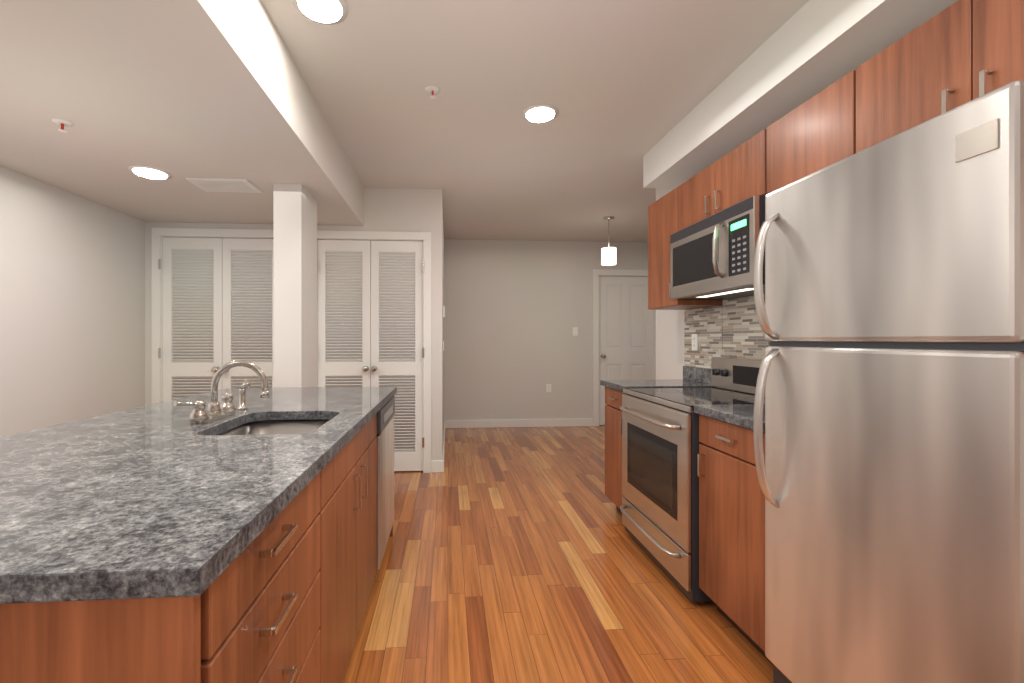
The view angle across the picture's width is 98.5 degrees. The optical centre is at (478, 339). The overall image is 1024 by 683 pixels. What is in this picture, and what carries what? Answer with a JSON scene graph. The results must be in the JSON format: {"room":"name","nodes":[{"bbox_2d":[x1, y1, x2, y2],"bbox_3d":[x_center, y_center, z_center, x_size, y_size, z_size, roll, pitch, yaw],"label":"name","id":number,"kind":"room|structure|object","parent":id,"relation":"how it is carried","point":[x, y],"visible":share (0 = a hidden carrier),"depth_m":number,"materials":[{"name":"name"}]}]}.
{"room":"kitchen","nodes":[
{"label":"kitchen","id":0,"kind":"room"},
{"bbox_2d":[0,166,144,436],"bbox_3d":[-2.776,-0.083,0.989,0.100,2.600,7.760,0,0,-4],"label":"wall","id":1,"kind":"structure","parent":0,"point":[72,307],"depth_m":3.06,"materials":[{"name":"paint"}]},
{"bbox_2d":[0,0,363,225],"bbox_3d":[-1.752,-1.208,0.609,1.890,0.350,6.660,0,0,-4],"label":"ceiling","id":2,"kind":"structure","parent":0,"point":[179,91],"depth_m":2.03,"materials":[{"name":"paint"}]},
{"bbox_2d":[51,118,73,132],"bbox_3d":[-1.975,-1.012,2.089,0.080,0.043,0.080,0,0,-4],"label":"sprinkler","id":3,"kind":"object","parent":2,"relation":"attached to","point":[61,122],"depth_m":2.08,"materials":[{"name":"white paint"}]},
{"bbox_2d":[127,165,171,178],"bbox_3d":[-2.024,-1.030,2.715,0.220,0.007,0.220,0,0,-4],"label":"recessed light","id":4,"kind":"object","parent":2,"relation":"in","point":[149,172],"visible":1,"depth_m":2.70,"materials":[{"name":"white glass"}]},
{"bbox_2d":[185,178,261,192],"bbox_3d":[-1.689,-1.028,2.939,0.380,0.009,0.240,0,0,-4],"label":"ceiling vent","id":5,"kind":"object","parent":2,"relation":"in","point":[224,185],"visible":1,"depth_m":2.92,"materials":[{"name":"white metal"}]},
{"bbox_2d":[145,187,441,460],"bbox_3d":[-1.634,-0.083,4.011,2.600,2.600,0.110,0,0,-4],"label":"wall","id":6,"kind":"structure","parent":0,"point":[401,210],"depth_m":4.03,"materials":[{"name":"paint"}]},
{"bbox_2d":[163,237,221,401],"bbox_3d":[-2.540,0.149,3.898,0.502,2.112,0.097,0,0,-4],"label":"closet door","id":7,"kind":"structure","parent":6,"relation":"in","point":[192,316],"depth_m":3.92,"materials":[{"name":"white paint"}]},
{"bbox_2d":[222,238,272,388],"bbox_3d":[-2.035,0.149,3.933,0.502,2.112,0.097,0,0,-4],"label":"closet door","id":8,"kind":"structure","parent":6,"relation":"in","point":[247,299],"depth_m":3.95,"materials":[{"name":"white paint"}]},
{"bbox_2d":[151,227,430,472],"bbox_3d":[-1.653,0.117,4.000,2.435,2.200,0.128,0,0,-4],"label":"trim","id":9,"kind":"structure","parent":6,"relation":"attached to","point":[158,235],"depth_m":3.92,"materials":[{"name":"white paint"}]},
{"bbox_2d":[158,259,423,447],"bbox_3d":[-1.648,0.137,3.933,2.311,1.690,0.006,0,0,-4],"label":"door hinges","id":10,"kind":"object","parent":6,"relation":"attached to","point":[159,267],"depth_m":3.93,"materials":[{"name":"silver metal"}]},
{"bbox_2d":[317,240,370,386],"bbox_3d":[-1.223,0.149,3.990,0.474,2.112,0.097,0,0,-4],"label":"closet door","id":11,"kind":"structure","parent":6,"relation":"in","point":[343,313],"depth_m":4.01,"materials":[{"name":"white paint"}]},
{"bbox_2d":[371,240,422,470],"bbox_3d":[-0.746,0.149,4.023,0.474,2.112,0.097,0,0,-4],"label":"closet door","id":12,"kind":"structure","parent":6,"relation":"in","point":[396,313],"depth_m":4.05,"materials":[{"name":"white paint"}]},
{"bbox_2d":[442,196,443,454],"bbox_3d":[-0.462,-0.083,5.105,0.110,2.600,1.910,0,0,-4],"label":"wall","id":13,"kind":"structure","parent":0,"point":[442,326],"depth_m":4.24,"materials":[{"name":"paint"}]},
{"bbox_2d":[439,420,445,472],"bbox_3d":[-0.404,1.162,5.026,0.036,0.110,1.996,0,0,-4],"label":"baseboard","id":14,"kind":"structure","parent":13,"relation":"attached to","point":[441,462],"depth_m":4.14,"materials":[{"name":"white paint"}]},
{"bbox_2d":[443,306,444,350],"bbox_3d":[-0.364,-0.118,4.636,0.020,0.470,0.100,0,0,-4],"label":"light switch","id":15,"kind":"object","parent":13,"relation":"attached to","point":[443,317],"visible":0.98,"depth_m":4.59,"materials":[{"name":"white plastic"}]},
{"bbox_2d":[261,0,808,242],"bbox_3d":[0.702,-1.433,1.793,7.150,0.100,8.880,0,0,-4],"label":"ceiling","id":16,"kind":"structure","parent":0,"point":[623,87],"depth_m":2.45,"materials":[{"name":"paint"}]},
{"bbox_2d":[292,0,347,24],"bbox_3d":[-0.653,-1.380,1.819,0.220,0.007,0.220,0,0,-4],"label":"recessed light","id":17,"kind":"object","parent":16,"relation":"in","point":[328,12],"visible":1,"depth_m":1.84,"materials":[{"name":"white glass"}]},
{"bbox_2d":[425,85,439,98],"bbox_3d":[-0.253,-1.361,2.434,0.080,0.043,0.080,0,0,-4],"label":"sprinkler","id":18,"kind":"object","parent":16,"relation":"attached to","point":[432,90],"depth_m":2.43,"materials":[{"name":"white paint"}]},
{"bbox_2d":[522,104,558,122],"bbox_3d":[0.378,-1.380,2.693,0.220,0.007,0.220,0,0,-4],"label":"recessed light","id":19,"kind":"object","parent":16,"relation":"in","point":[540,113],"visible":1,"depth_m":2.68,"materials":[{"name":"white glass"}]},
{"bbox_2d":[601,216,615,265],"bbox_3d":[1.476,-1.118,4.985,0.164,0.530,0.164,0,0,-4],"label":"pendant light","id":20,"kind":"object","parent":16,"relation":"hanging from","point":[608,255],"visible":1,"depth_m":4.93,"materials":[{"name":"white glass"}]},
{"bbox_2d":[643,0,956,188],"bbox_3d":[1.585,-1.263,0.422,0.280,0.240,5.820,0,0,-4],"label":"soffit","id":21,"kind":"structure","parent":16,"relation":"attached to","point":[809,49],"depth_m":2.00,"materials":[{"name":"white paint"}]},
{"bbox_2d":[444,239,647,419],"bbox_3d":[1.687,-0.083,6.268,4.560,2.600,0.110,0,0,-4],"label":"wall","id":22,"kind":"structure","parent":0,"point":[516,311],"depth_m":6.14,"materials":[{"name":"paint"}]},
{"bbox_2d":[446,418,592,427],"bbox_3d":[0.570,1.162,6.125,2.091,0.110,0.020,0,0,-4],"label":"baseboard","id":23,"kind":"structure","parent":22,"relation":"attached to","point":[500,423],"depth_m":6.12,"materials":[{"name":"white paint"}]},
{"bbox_2d":[546,384,550,391],"bbox_3d":[0.984,0.679,6.160,0.070,0.116,0.007,0,0,-4],"label":"electrical outlet plate","id":24,"kind":"object","parent":22,"relation":"attached to","point":[548,387],"visible":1,"depth_m":6.16,"materials":[{"name":"white plastic"}]},
{"bbox_2d":[573,327,577,335],"bbox_3d":[1.361,-0.118,6.185,0.074,0.120,0.008,0,0,-4],"label":"switch plate","id":25,"kind":"object","parent":22,"relation":"attached to","point":[575,331],"visible":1,"depth_m":6.18,"materials":[{"name":"white plastic"}]},
{"bbox_2d":[593,269,655,425],"bbox_3d":[2.100,0.112,6.288,0.983,2.210,0.128,0,0,-4],"label":"door frame","id":26,"kind":"structure","parent":22,"relation":"attached to","point":[597,273],"depth_m":6.19,"materials":[{"name":"white paint"}]},
{"bbox_2d":[599,276,652,424],"bbox_3d":[2.102,0.151,6.256,0.805,2.111,0.102,0,0,-4],"label":"hall door","id":27,"kind":"structure","parent":22,"relation":"in","point":[625,333],"depth_m":6.27,"materials":[{"name":"white paint"}]},
{"bbox_2d":[343,425,772,682],"bbox_3d":[0.702,1.247,1.793,7.150,0.060,8.880,0,0,-4],"label":"floor","id":28,"kind":"structure","parent":0,"point":[516,555],"depth_m":2.15,"materials":[{"name":"brown wood"}]},
{"bbox_2d":[0,392,396,682],"bbox_3d":[-0.782,0.773,1.642,0.708,0.887,2.153,0,0,-4],"label":"kitchen island","id":29,"kind":"object","parent":28,"relation":"on","point":[290,602],"depth_m":0.83,"materials":[{"name":"brown wood"}]},
{"bbox_2d":[0,387,395,607],"bbox_3d":[-0.944,0.310,1.621,1.023,0.037,2.194,0,0,-4],"label":"island countertop","id":30,"kind":"structure","parent":29,"relation":"on","point":[142,505],"depth_m":0.88,"materials":[{"name":"grey stone"}]},
{"bbox_2d":[173,360,269,424],"bbox_3d":[-0.907,0.184,1.670,0.242,0.215,0.413,0,0,-4],"label":"faucet","id":31,"kind":"object","parent":30,"relation":"on","point":[226,413],"depth_m":1.63,"materials":[{"name":"silver metal"}]},
{"bbox_2d":[362,395,394,591],"bbox_3d":[-0.537,0.780,2.418,0.087,0.874,0.590,0,0,-4],"label":"dishwasher","id":32,"kind":"object","parent":29,"relation":"in","point":[384,437],"depth_m":2.29,"materials":[{"name":"silver metal"}]},
{"bbox_2d":[273,184,316,386],"bbox_3d":[-1.279,0.092,3.093,0.180,2.250,0.350,0,0,-4],"label":"post","id":33,"kind":"object","parent":28,"relation":"on","point":[294,285],"visible":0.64,"depth_m":2.92,"materials":[{"name":"paint"}]},
{"bbox_2d":[605,386,622,513],"bbox_3d":[1.232,0.773,2.986,0.620,0.887,0.414,0,0,-4],"label":"base cabinet","id":34,"kind":"object","parent":28,"relation":"on","point":[613,398],"depth_m":3.00,"materials":[{"name":"brown wood"}]},
{"bbox_2d":[600,378,710,393],"bbox_3d":[1.220,0.310,2.999,0.642,0.037,0.446,0,0,-4],"label":"countertop","id":35,"kind":"structure","parent":34,"relation":"on","point":[620,385],"depth_m":2.94,"materials":[{"name":"grey stone"}]},
{"bbox_2d":[620,357,764,603],"bbox_3d":[1.215,0.663,2.388,0.715,1.108,0.759,0,0,-4],"label":"range","id":36,"kind":"object","parent":28,"relation":"on","point":[659,507],"visible":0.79,"depth_m":2.27,"materials":[{"name":"silver metal"}]},
{"bbox_2d":[698,414,772,664],"bbox_3d":[1.316,0.773,1.790,0.620,0.887,0.431,0,0,-4],"label":"base cabinet","id":37,"kind":"object","parent":28,"relation":"on","point":[731,541],"depth_m":1.75,"materials":[{"name":"brown wood"}]},
{"bbox_2d":[694,404,764,433],"bbox_3d":[1.305,0.310,1.789,0.642,0.037,0.435,0,0,-4],"label":"countertop","id":38,"kind":"structure","parent":37,"relation":"on","point":[741,415],"depth_m":1.81,"materials":[{"name":"grey stone"}]},
{"bbox_2d":[753,80,1023,682],"bbox_3d":[1.293,0.354,1.214,0.686,1.726,0.690,0,0,-4],"label":"refrigerator","id":39,"kind":"object","parent":28,"relation":"on","point":[890,387],"visible":1,"depth_m":1.07,"materials":[{"name":"silver metal"}]},
{"bbox_2d":[656,188,747,379],"bbox_3d":[1.771,-0.083,0.625,0.120,2.600,6.200,0,0,-4],"label":"wall","id":40,"kind":"structure","parent":0,"point":[669,344],"depth_m":3.48,"materials":[{"name":"paint"}]},
{"bbox_2d":[648,188,722,309],"bbox_3d":[1.392,-0.594,2.996,0.301,0.750,0.416,0,0,-4],"label":"upper cabinet","id":41,"kind":"object","parent":40,"relation":"attached to","point":[661,213],"depth_m":2.99,"materials":[{"name":"brown wood"}]},
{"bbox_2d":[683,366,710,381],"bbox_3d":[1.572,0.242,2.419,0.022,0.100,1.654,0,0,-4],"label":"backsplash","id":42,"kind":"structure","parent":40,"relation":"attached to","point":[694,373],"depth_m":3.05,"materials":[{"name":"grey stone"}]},
{"bbox_2d":[676,130,763,231],"bbox_3d":[1.434,-0.817,2.403,0.301,0.304,0.765,0,0,-4],"label":"upper cabinet","id":43,"kind":"object","parent":40,"relation":"attached to","point":[738,176],"depth_m":2.32,"materials":[{"name":"brown wood"}]},
{"bbox_2d":[670,195,765,299],"bbox_3d":[1.381,-0.457,2.400,0.407,0.409,0.759,0,0,-4],"label":"microwave","id":44,"kind":"object","parent":43,"relation":"attached to","point":[711,257],"visible":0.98,"depth_m":2.27,"materials":[{"name":"silver metal"}]},
{"bbox_2d":[764,71,851,194],"bbox_3d":[1.476,-0.594,1.801,0.301,0.750,0.435,0,0,-4],"label":"upper cabinet","id":45,"kind":"object","parent":40,"relation":"attached to","point":[815,135],"depth_m":1.76,"materials":[{"name":"brown wood"}]},
{"bbox_2d":[852,0,1023,154],"bbox_3d":[1.516,-0.776,1.231,0.301,0.385,0.700,0,0,-4],"label":"upper cabinet","id":46,"kind":"object","parent":40,"relation":"attached to","point":[957,53],"depth_m":1.30,"materials":[{"name":"brown wood"}]}
]}

